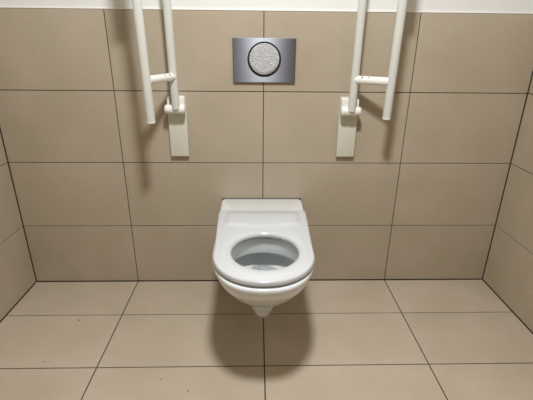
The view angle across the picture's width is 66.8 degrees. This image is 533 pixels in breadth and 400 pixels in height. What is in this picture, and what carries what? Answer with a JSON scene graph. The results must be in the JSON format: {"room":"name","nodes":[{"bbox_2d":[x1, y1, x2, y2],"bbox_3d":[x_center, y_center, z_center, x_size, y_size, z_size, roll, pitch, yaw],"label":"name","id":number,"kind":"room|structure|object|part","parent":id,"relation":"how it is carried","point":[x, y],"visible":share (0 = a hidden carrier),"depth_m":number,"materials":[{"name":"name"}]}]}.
{"room":"public restroom","nodes":[
{"label":"public restroom","id":0,"kind":"room"},
{"bbox_2d":[0,133,35,320],"bbox_3d":[-1.116,0.027,-0.036,0.120,2.360,3.402,0,22,-1],"label":"wall","id":1,"kind":"structure","parent":0,"point":[17,276],"depth_m":1.74,"materials":[{"name":"beige tile"}]},
{"bbox_2d":[0,0,532,281],"bbox_3d":[-0.011,-0.632,1.624,2.375,2.360,0.120,0,22,-1],"label":"wall","id":2,"kind":"structure","parent":0,"point":[101,194],"depth_m":1.70,"materials":[{"name":"beige tile"}]},
{"bbox_2d":[132,0,189,155],"bbox_3d":[-0.385,-0.651,1.412,0.093,1.089,0.267,7,23,15],"label":"grab rail","id":3,"kind":"object","parent":2,"relation":"attached to","point":[176,107],"visible":1,"depth_m":1.49,"materials":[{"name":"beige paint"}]},
{"bbox_2d":[212,198,314,317],"bbox_3d":[-0.015,0.259,1.536,0.353,0.358,0.710,0,22,-1],"label":"toilet","id":4,"kind":"object","parent":2,"relation":"attached to","point":[263,256],"visible":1,"depth_m":1.43,"materials":[{"name":"white ceramic"}]},
{"bbox_2d":[252,307,272,317],"bbox_3d":[-0.016,0.362,1.589,0.140,0.128,0.248,0,22,-1],"label":"outlet","id":5,"kind":"object","parent":4,"relation":"attached to","point":[261,312],"depth_m":1.51,"materials":[{"name":"white ceramic"}]},
{"bbox_3d":[-0.011,0.139,1.391,0.347,0.028,0.519,0,22,-1],"label":"toilet seat","id":6,"kind":"part","parent":4,"relation":"part of","materials":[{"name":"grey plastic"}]},
{"bbox_2d":[232,38,295,82],"bbox_3d":[-0.009,-0.547,1.587,0.246,0.164,0.012,0,22,-1],"label":"flush plate","id":7,"kind":"object","parent":2,"relation":"attached to","point":[254,59],"visible":1,"depth_m":1.58,"materials":[{"name":"silver metal"}]},
{"bbox_2d":[0,6,532,13],"bbox_3d":[-0.009,-0.717,1.527,2.175,0.005,0.005,0,22,-1],"label":"trim","id":8,"kind":"structure","parent":2,"relation":"attached to","point":[0,6],"depth_m":1.52,"materials":[{"name":"white"}]},
{"bbox_2d":[336,0,407,156],"bbox_3d":[0.404,-0.664,1.480,0.243,1.077,0.095,13,25,27],"label":"grab rail","id":9,"kind":"object","parent":2,"relation":"attached to","point":[349,109],"visible":1,"depth_m":1.53,"materials":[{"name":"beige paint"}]},
{"bbox_2d":[0,279,532,399],"bbox_3d":[0.019,1.056,0.461,2.375,0.100,3.500,0,22,-1],"label":"floor","id":10,"kind":"structure","parent":0,"point":[455,339],"depth_m":1.56,"materials":[{"name":"beige tile"}]},
{"bbox_2d":[483,76,532,332],"bbox_3d":[1.178,0.026,0.023,0.120,2.360,3.402,0,22,-1],"label":"wall","id":11,"kind":"structure","parent":0,"point":[508,272],"depth_m":1.73,"materials":[{"name":"beige tile"}]}
]}

